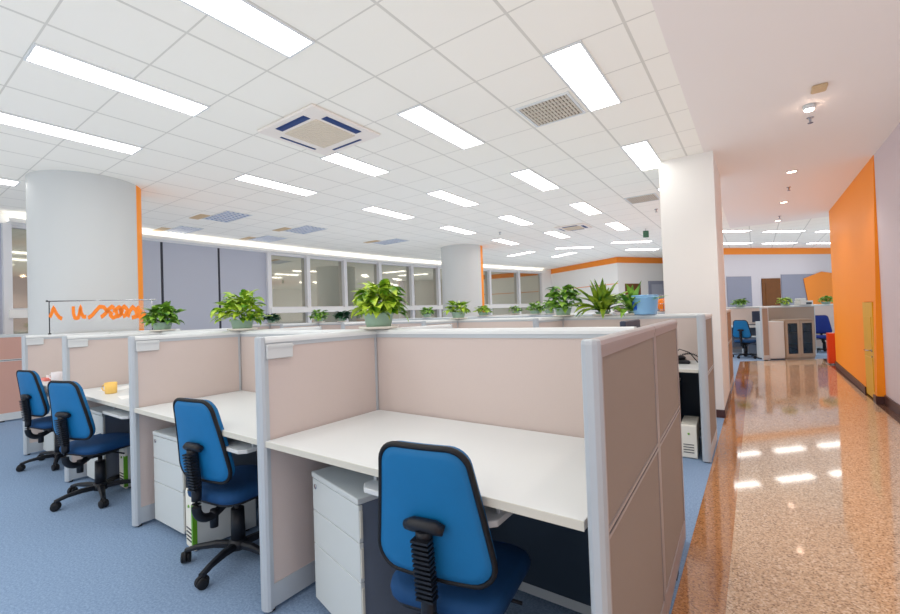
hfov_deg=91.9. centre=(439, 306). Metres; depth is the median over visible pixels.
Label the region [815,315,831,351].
office chair
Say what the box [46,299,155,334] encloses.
sign frame
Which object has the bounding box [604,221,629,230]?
recessed light
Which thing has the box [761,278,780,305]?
door
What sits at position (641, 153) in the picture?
recessed light
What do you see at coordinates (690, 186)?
wall column
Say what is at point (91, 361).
partition panel
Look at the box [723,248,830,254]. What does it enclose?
trim
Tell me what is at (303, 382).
partition panel
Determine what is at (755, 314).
monitor
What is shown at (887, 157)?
wall
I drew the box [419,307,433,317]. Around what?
potted plant
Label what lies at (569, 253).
recessed light
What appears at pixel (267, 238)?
ceiling vent
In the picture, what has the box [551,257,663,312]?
wall
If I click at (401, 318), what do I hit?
partition panel
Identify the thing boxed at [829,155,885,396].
wall
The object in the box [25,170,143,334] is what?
round column
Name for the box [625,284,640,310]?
door
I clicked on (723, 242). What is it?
recessed light
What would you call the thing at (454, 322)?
partition panel
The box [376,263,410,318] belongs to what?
window
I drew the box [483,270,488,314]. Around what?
window
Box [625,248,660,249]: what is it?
recessed light
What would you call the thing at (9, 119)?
recessed light
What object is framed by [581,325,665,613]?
partition panel
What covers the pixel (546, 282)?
wall
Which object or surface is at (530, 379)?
partition panel
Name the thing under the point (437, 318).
partition panel
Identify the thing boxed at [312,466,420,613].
drawer pedestal
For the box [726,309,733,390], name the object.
partition panel
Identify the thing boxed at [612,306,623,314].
bowl stack
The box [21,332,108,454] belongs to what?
partition panel
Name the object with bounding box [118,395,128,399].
paper sheet
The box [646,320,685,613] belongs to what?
partition panel
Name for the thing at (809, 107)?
spotlight
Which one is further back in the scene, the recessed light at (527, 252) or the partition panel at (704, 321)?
the recessed light at (527, 252)
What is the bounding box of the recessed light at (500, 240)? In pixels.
[492,238,519,244]
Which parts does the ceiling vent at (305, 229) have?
tan plate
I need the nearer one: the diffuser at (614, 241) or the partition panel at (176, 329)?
the partition panel at (176, 329)
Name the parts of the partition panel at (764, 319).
fabric panel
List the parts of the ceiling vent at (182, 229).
tan plate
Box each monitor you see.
[620,319,639,327]
[752,311,759,321]
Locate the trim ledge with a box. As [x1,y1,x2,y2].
[9,304,543,317]
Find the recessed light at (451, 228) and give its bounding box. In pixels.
[439,225,476,234]
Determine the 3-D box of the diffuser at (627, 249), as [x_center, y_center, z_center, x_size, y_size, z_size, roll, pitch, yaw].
[6.180,-1.757,13.294,1.052,0.008,0.242,-2,-1,-13]
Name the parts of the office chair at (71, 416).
leg, leg, backrest, seat, leg, leg, leg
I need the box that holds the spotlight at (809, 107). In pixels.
[803,103,815,111]
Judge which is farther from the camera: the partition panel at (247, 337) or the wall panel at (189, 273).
the wall panel at (189, 273)
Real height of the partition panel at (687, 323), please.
1.215 m
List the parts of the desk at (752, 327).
modesty panel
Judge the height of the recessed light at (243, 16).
0.013 m
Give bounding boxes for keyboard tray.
[102,407,129,418]
[226,437,256,453]
[364,476,512,527]
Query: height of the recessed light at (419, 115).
0.013 m
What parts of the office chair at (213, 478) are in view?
leg, backrest, leg, seat, leg, leg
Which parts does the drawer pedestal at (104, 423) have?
drawer, drawer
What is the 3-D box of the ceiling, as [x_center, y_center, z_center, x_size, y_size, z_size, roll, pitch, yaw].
[4.395,-1.819,9.152,17.500,0.102,28.000,-3,-1,36]
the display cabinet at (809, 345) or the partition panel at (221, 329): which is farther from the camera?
the display cabinet at (809, 345)
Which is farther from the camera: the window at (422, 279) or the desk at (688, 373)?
the window at (422, 279)
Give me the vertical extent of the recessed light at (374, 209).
0.013 m
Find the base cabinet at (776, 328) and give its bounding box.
[755,321,784,359]
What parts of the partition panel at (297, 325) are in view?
fabric panel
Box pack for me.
[41,375,50,380]
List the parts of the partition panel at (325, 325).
fabric panel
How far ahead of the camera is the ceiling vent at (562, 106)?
3.84 m
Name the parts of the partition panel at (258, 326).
fabric panel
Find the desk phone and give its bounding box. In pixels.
[678,349,697,363]
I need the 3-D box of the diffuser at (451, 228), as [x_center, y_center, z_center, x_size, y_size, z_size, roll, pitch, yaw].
[0.399,-1.628,9.256,0.242,0.008,1.052,-3,-1,36]
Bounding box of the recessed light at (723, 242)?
[723,242,754,243]
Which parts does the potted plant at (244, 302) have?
pot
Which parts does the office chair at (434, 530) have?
backrest, seat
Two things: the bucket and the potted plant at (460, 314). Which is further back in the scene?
the potted plant at (460, 314)
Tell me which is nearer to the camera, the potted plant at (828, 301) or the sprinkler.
the sprinkler
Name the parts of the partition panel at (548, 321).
post, fabric panel, frame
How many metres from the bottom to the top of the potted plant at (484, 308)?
0.230 m
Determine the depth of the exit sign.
9.81 m
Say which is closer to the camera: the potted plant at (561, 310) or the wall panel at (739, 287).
the potted plant at (561, 310)
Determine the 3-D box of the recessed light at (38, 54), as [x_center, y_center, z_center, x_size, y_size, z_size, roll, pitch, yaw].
[-2.316,-1.637,3.220,0.270,0.013,1.080,-3,-1,36]
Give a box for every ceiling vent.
[152,225,203,233]
[190,210,252,222]
[240,235,287,241]
[272,225,327,233]
[363,238,408,244]
[515,91,585,127]
[624,193,659,203]
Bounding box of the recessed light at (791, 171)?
[786,170,797,173]
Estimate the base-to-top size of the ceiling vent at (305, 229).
0.013 m
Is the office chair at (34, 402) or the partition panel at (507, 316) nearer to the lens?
the office chair at (34, 402)
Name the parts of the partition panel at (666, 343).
fabric panel, fabric panel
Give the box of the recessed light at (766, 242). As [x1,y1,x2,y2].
[761,242,798,243]
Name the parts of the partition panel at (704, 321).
fabric panel, frame, fabric panel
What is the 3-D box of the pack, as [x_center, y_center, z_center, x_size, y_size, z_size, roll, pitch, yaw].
[-3.941,0.713,4.372,0.120,0.055,0.080,-3,-1,36]
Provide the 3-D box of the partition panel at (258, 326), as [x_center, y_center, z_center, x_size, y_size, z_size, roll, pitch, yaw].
[-3.494,0.937,8.108,0.064,1.216,0.730,-3,-1,36]
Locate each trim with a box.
[551,257,662,273]
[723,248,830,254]
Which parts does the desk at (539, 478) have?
modesty panel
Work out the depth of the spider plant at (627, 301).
4.51 m
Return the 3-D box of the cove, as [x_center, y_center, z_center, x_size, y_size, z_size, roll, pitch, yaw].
[-2.861,-1.414,10.831,1.881,0.164,22.199,-3,-1,39]
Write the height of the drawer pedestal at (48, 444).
0.600 m
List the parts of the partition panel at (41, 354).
post, frame, fabric panel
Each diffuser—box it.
[0,179,17,185]
[442,226,473,233]
[509,252,531,255]
[556,247,591,248]
[613,241,650,242]
[627,249,656,249]
[766,231,800,231]
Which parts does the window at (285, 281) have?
pane, pane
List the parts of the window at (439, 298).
pane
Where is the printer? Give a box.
[794,298,812,304]
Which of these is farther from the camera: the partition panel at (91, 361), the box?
the box
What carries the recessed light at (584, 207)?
in the ceiling
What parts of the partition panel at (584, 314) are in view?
frame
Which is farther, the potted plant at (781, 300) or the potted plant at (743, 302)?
the potted plant at (743, 302)
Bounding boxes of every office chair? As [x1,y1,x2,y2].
[16,370,63,471]
[47,380,130,511]
[173,398,259,589]
[378,441,530,613]
[732,320,756,358]
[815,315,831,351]
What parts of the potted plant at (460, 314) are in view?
pot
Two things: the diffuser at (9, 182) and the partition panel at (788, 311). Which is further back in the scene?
the partition panel at (788, 311)
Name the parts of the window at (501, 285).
pane, pane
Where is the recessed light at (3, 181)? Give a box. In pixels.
[0,178,20,186]
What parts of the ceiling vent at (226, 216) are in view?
tan plate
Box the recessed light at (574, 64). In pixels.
[542,40,621,111]
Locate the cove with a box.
[0,212,550,272]
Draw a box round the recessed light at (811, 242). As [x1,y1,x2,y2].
[805,242,829,243]
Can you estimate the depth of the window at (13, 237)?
6.79 m
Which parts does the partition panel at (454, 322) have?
frame, fabric panel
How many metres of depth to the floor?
2.57 m
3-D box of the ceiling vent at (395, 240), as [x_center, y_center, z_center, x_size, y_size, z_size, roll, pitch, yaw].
[-1.281,-1.552,10.362,0.920,0.013,0.610,-3,-1,36]
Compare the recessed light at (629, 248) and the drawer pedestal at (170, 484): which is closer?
the drawer pedestal at (170, 484)
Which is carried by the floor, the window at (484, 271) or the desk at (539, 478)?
the desk at (539, 478)
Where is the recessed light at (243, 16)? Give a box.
[179,0,314,57]
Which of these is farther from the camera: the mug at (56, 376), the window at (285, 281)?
the window at (285, 281)
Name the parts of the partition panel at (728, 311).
fabric panel, fabric panel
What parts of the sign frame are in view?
post, rail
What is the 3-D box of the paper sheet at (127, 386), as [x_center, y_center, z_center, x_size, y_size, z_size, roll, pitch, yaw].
[-2.678,0.683,3.678,0.200,0.006,0.280,-2,-1,19]
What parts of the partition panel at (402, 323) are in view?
fabric panel, frame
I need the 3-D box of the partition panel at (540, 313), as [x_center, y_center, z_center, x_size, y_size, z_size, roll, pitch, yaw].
[2.174,0.813,12.143,1.396,1.215,0.064,-3,-1,36]
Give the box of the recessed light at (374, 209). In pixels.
[361,206,414,219]
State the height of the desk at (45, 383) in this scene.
0.757 m
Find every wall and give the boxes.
[541,273,551,312]
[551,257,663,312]
[724,254,831,306]
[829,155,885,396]
[874,123,899,404]
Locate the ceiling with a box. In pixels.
[0,0,899,268]
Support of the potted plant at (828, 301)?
on the partition panel at (820, 309)
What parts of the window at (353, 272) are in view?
pane, pane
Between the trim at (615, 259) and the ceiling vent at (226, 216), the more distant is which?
the trim at (615, 259)
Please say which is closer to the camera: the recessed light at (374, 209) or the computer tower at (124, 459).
the computer tower at (124, 459)
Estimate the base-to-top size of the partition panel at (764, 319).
1.215 m
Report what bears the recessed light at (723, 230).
in the ceiling
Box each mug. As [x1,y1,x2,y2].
[49,371,62,380]
[101,382,116,393]
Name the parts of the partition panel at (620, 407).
post, fabric panel, fabric panel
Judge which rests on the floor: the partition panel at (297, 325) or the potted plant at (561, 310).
the partition panel at (297, 325)
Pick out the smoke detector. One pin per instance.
(822, 87)
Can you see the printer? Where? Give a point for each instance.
(798, 301)
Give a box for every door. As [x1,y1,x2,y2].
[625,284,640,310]
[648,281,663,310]
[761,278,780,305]
[862,302,874,396]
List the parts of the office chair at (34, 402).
leg, seat, backrest, leg, leg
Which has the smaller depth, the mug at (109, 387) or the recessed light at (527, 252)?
the mug at (109, 387)
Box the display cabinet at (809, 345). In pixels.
[771,319,815,359]
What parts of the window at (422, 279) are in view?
pane, pane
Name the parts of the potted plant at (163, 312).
pot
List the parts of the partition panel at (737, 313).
fabric panel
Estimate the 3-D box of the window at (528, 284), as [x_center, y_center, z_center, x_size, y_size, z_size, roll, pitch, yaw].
[3.739,0.016,18.048,1.436,2.900,0.160,-1,-1,-36]
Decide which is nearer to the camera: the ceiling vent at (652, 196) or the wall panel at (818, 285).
the ceiling vent at (652, 196)
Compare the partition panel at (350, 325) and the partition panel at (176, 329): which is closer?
the partition panel at (176, 329)
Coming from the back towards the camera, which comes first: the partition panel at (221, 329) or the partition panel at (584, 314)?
the partition panel at (584, 314)
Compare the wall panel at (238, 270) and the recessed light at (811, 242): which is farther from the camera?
the recessed light at (811, 242)
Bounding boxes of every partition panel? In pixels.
[0,333,27,422]
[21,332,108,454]
[62,331,160,481]
[109,331,160,333]
[117,329,180,331]
[128,331,241,526]
[160,331,221,334]
[179,328,232,330]
[240,329,363,391]
[252,324,269,329]
[254,330,378,612]
[260,326,321,329]
[270,323,296,328]
[280,323,318,327]
[319,321,364,329]
[341,322,365,328]
[376,327,636,613]
[391,319,448,327]
[392,318,412,320]
[393,324,452,328]
[413,317,452,319]
[421,319,457,327]
[458,317,545,327]
[464,315,521,318]
[495,313,540,315]
[522,313,592,316]
[533,317,563,327]
[563,313,703,436]
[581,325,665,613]
[593,311,664,315]
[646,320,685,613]
[696,313,716,462]
[726,306,762,352]
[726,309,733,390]
[759,306,769,360]
[768,305,816,353]
[813,304,834,350]
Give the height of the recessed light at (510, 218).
0.013 m
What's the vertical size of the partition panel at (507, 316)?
1.215 m
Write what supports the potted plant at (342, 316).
on the partition panel at (325, 325)
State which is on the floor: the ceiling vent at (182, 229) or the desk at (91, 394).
the desk at (91, 394)
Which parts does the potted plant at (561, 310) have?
pot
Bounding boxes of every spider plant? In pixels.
[566,277,628,317]
[613,282,663,317]
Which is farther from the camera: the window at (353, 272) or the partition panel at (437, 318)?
the window at (353, 272)
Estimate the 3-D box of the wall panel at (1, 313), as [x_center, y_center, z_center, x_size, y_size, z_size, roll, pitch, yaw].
[-7.022,0.180,6.081,0.080,2.900,1.414,-2,-1,29]
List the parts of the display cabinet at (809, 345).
door, door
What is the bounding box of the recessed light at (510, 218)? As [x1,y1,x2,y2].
[497,215,534,225]
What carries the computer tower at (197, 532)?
on the floor
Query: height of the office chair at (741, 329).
0.909 m
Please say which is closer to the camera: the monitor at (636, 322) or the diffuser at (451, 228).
the monitor at (636, 322)
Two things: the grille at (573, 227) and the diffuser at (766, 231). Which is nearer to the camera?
the grille at (573, 227)
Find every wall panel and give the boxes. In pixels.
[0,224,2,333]
[142,240,161,329]
[160,242,218,329]
[217,248,266,328]
[726,276,752,306]
[781,274,813,305]
[803,272,832,303]
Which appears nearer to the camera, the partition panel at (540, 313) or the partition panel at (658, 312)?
the partition panel at (658, 312)
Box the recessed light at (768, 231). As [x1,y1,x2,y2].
[761,230,807,232]
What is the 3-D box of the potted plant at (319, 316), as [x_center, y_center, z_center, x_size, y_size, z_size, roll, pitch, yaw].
[-2.117,0.158,7.592,0.339,0.232,0.356,-3,-1,36]
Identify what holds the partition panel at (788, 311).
on the floor
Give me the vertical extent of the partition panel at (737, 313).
1.215 m
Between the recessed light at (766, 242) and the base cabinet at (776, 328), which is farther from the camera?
the recessed light at (766, 242)
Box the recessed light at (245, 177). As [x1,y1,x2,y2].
[233,173,317,195]
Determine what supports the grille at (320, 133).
attached to the air conditioner at (314, 128)
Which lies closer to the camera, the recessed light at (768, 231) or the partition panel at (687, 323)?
the partition panel at (687, 323)
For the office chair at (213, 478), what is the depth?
2.18 m
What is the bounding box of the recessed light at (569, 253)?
[551,252,577,256]
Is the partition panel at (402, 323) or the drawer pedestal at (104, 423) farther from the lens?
the partition panel at (402, 323)
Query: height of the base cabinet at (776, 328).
0.870 m
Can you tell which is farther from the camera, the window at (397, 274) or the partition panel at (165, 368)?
the window at (397, 274)
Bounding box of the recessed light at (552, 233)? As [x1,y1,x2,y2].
[543,231,570,238]
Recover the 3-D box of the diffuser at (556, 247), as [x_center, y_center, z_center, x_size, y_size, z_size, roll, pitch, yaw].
[3.836,-1.692,12.437,1.052,0.008,0.242,-2,-1,-1]
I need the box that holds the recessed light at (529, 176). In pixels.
[509,168,560,190]
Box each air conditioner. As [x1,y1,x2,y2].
[257,104,380,155]
[554,223,592,231]
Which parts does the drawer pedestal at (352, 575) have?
drawer, drawer, drawer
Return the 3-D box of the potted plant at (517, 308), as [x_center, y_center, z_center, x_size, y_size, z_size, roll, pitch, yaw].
[2.106,0.079,12.174,0.416,0.255,0.424,-3,-1,36]
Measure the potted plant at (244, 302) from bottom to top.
0.321 m
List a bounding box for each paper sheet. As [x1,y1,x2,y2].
[97,385,128,390]
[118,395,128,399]
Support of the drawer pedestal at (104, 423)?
on the floor
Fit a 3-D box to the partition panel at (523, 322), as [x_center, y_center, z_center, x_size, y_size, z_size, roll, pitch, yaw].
[0.842,0.746,5.449,1.446,1.215,0.064,-3,-1,36]
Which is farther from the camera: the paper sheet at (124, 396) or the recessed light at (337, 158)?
the recessed light at (337, 158)
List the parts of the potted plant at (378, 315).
pot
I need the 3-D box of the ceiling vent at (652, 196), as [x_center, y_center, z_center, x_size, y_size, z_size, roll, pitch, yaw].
[3.305,-1.762,7.102,0.460,0.013,0.500,-3,-1,36]
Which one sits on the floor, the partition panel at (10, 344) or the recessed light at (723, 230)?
the partition panel at (10, 344)
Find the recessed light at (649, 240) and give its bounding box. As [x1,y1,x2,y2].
[611,240,653,242]
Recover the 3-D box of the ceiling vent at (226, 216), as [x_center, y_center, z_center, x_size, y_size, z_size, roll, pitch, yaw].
[-3.704,-1.521,7.345,0.940,0.013,0.600,-3,-1,36]
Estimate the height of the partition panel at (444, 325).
1.216 m
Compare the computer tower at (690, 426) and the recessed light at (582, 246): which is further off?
the recessed light at (582, 246)
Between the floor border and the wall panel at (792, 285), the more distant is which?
the wall panel at (792, 285)
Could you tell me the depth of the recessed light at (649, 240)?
11.71 m
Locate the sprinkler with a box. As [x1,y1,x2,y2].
[806,116,813,123]
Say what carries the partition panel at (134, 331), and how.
on the floor
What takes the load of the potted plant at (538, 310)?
on the partition panel at (584, 314)
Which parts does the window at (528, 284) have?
pane, pane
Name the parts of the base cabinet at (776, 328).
door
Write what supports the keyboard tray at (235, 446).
hanging from the desk at (237, 409)
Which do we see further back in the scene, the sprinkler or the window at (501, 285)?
the window at (501, 285)
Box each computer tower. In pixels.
[119,446,130,488]
[185,488,255,550]
[681,415,699,458]
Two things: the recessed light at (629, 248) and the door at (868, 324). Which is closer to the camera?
the door at (868, 324)
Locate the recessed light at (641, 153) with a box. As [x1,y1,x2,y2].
[621,140,661,170]
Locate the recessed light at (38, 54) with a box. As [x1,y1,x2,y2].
[23,42,209,116]
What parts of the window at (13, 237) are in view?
pane, pane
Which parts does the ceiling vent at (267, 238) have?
tan plate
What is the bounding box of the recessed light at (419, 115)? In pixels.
[396,104,484,149]
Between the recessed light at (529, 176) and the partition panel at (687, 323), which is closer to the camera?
the partition panel at (687, 323)
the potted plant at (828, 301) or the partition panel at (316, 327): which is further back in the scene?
the potted plant at (828, 301)
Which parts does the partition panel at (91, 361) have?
post, fabric panel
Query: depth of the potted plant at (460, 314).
5.79 m
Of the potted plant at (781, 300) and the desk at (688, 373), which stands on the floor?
the desk at (688, 373)
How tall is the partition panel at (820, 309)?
1.215 m
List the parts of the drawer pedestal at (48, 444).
drawer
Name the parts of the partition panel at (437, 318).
frame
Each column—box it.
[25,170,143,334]
[441,244,483,316]
[659,151,729,409]
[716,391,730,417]
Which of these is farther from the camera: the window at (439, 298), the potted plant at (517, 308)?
the window at (439, 298)
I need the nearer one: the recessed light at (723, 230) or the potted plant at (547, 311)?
the potted plant at (547, 311)
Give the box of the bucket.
[631,295,658,314]
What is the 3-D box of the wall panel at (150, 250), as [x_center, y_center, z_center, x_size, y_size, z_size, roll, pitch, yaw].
[-5.775,0.172,8.135,0.080,2.900,1.076,-3,-1,33]
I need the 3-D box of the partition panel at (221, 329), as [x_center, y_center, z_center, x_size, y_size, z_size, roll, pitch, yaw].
[-2.445,0.842,4.542,0.064,1.216,0.729,-3,-1,36]
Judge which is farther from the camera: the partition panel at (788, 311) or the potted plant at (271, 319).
the partition panel at (788, 311)
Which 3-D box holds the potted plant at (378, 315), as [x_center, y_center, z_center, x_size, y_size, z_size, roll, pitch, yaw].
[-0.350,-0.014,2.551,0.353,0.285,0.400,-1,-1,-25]
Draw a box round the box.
[826,333,835,364]
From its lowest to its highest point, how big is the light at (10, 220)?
0.060 m
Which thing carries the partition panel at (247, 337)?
on the floor
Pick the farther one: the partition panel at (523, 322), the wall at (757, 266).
the wall at (757, 266)
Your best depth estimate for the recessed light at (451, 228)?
9.22 m
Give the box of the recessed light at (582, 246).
[555,246,594,248]
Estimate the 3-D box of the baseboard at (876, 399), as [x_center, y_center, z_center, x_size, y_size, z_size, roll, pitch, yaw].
[3.209,1.161,2.314,0.092,0.120,15.500,-3,-1,36]
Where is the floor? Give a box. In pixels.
[0,350,899,613]
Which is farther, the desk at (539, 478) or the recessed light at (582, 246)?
the recessed light at (582, 246)
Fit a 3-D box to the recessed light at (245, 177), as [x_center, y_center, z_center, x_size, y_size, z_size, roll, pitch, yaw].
[-2.138,-1.600,5.760,0.270,0.013,1.080,-3,-1,36]
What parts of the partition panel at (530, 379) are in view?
fabric panel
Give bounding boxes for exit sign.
[643,229,648,237]
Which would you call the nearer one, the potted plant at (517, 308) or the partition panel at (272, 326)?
the partition panel at (272, 326)
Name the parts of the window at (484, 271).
pane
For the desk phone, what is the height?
0.134 m
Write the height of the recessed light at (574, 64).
0.013 m
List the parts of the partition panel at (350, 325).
fabric panel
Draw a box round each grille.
[285,119,354,147]
[562,226,583,230]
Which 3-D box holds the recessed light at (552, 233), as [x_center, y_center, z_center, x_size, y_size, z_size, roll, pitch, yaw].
[2.759,-1.692,10.216,0.270,0.013,1.080,-3,-1,36]
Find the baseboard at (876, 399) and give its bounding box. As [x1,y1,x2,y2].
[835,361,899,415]
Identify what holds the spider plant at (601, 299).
on the partition panel at (687, 323)
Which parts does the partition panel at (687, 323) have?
fabric panel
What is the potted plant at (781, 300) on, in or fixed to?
on the partition panel at (788, 311)
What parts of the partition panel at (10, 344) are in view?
fabric panel, fabric panel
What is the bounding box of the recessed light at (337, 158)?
[320,152,389,176]
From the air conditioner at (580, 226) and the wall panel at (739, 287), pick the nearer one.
the air conditioner at (580, 226)
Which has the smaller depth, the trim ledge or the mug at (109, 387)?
the mug at (109, 387)
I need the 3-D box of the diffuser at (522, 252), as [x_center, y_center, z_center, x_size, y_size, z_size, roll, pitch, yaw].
[2.476,-1.629,13.387,0.242,0.008,1.052,-1,-1,-32]
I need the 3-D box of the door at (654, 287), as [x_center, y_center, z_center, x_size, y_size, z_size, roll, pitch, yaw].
[7.863,0.176,15.665,0.790,2.220,0.080,-2,-1,-22]
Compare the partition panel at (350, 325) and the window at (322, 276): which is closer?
the partition panel at (350, 325)
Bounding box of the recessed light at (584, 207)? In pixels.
[568,201,602,214]
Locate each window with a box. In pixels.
[1,223,27,333]
[266,252,306,323]
[304,256,343,322]
[341,260,377,321]
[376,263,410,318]
[409,265,437,317]
[435,267,442,316]
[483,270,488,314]
[487,270,516,314]
[516,272,541,313]
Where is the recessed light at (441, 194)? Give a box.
[426,190,479,206]
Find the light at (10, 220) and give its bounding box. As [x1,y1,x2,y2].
[6,217,545,272]
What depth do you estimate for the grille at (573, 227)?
9.34 m
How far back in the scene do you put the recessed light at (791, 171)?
5.90 m
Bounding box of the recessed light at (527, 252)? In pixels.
[507,251,535,255]
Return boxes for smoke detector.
[811,82,827,93]
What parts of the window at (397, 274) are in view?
pane, pane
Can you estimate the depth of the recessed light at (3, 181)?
5.25 m
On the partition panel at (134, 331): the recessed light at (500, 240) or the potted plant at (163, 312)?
the potted plant at (163, 312)
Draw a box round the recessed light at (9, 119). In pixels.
[0,111,142,154]
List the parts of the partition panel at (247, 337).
fabric panel, frame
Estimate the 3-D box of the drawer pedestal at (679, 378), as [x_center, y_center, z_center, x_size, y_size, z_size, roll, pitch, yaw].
[2.030,0.991,4.094,0.384,0.600,0.488,-3,-1,36]
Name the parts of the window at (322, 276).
pane, pane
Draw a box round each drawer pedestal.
[43,397,54,450]
[87,405,129,480]
[153,426,257,533]
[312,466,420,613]
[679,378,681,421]
[748,336,756,355]
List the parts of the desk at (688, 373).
modesty panel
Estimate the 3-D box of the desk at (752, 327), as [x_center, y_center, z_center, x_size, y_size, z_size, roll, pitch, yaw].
[7.898,0.828,10.950,0.950,0.757,0.580,-2,-1,0]
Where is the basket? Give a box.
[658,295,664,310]
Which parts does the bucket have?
lid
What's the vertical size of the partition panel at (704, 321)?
1.216 m
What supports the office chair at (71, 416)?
on the floor
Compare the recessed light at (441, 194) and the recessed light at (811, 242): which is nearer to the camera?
the recessed light at (441, 194)
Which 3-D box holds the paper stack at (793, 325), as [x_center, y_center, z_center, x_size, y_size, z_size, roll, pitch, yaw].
[8.221,0.460,10.003,0.190,0.170,0.186,-2,-1,0]
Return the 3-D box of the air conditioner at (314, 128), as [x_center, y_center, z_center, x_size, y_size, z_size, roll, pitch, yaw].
[-1.143,-1.649,4.152,0.820,0.034,0.820,-3,-1,36]
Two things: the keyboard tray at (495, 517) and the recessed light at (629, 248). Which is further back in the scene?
the recessed light at (629, 248)
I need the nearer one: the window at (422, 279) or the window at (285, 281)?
the window at (285, 281)
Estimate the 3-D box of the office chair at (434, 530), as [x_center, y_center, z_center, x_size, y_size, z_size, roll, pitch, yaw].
[0.043,0.860,1.499,0.561,0.909,0.574,-2,-1,25]
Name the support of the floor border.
on the floor
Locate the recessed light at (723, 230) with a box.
[723,230,751,231]
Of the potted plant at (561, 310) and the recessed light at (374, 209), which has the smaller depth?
the potted plant at (561, 310)
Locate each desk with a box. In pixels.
[41,380,62,388]
[83,383,128,410]
[134,390,257,465]
[265,410,590,605]
[678,360,701,441]
[731,325,755,355]
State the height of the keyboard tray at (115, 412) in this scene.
0.076 m
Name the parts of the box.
door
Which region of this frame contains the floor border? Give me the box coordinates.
[671,361,749,613]
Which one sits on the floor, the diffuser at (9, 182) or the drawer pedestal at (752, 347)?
the drawer pedestal at (752, 347)
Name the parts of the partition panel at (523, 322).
frame, fabric panel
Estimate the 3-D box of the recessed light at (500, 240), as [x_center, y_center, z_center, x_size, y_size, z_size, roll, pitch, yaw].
[1.669,-1.641,11.007,0.270,0.013,1.080,-3,-1,36]
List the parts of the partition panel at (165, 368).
post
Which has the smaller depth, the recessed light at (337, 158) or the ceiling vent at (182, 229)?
the recessed light at (337, 158)
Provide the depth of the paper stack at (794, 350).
9.96 m
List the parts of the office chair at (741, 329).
seat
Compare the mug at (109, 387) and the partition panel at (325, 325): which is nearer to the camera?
the mug at (109, 387)
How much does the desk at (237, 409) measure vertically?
0.757 m
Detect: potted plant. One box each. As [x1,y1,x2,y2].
[140,301,184,331]
[210,289,270,330]
[263,313,279,323]
[307,309,328,322]
[333,310,350,321]
[349,279,408,329]
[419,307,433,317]
[443,300,470,318]
[473,305,492,315]
[509,306,521,313]
[525,301,541,314]
[540,300,555,313]
[542,284,582,316]
[730,298,750,306]
[776,296,792,305]
[817,295,832,303]
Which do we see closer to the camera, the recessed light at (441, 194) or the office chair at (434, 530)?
the office chair at (434, 530)
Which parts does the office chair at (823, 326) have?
seat, backrest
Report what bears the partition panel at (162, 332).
on the floor
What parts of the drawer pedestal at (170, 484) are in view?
drawer, drawer, drawer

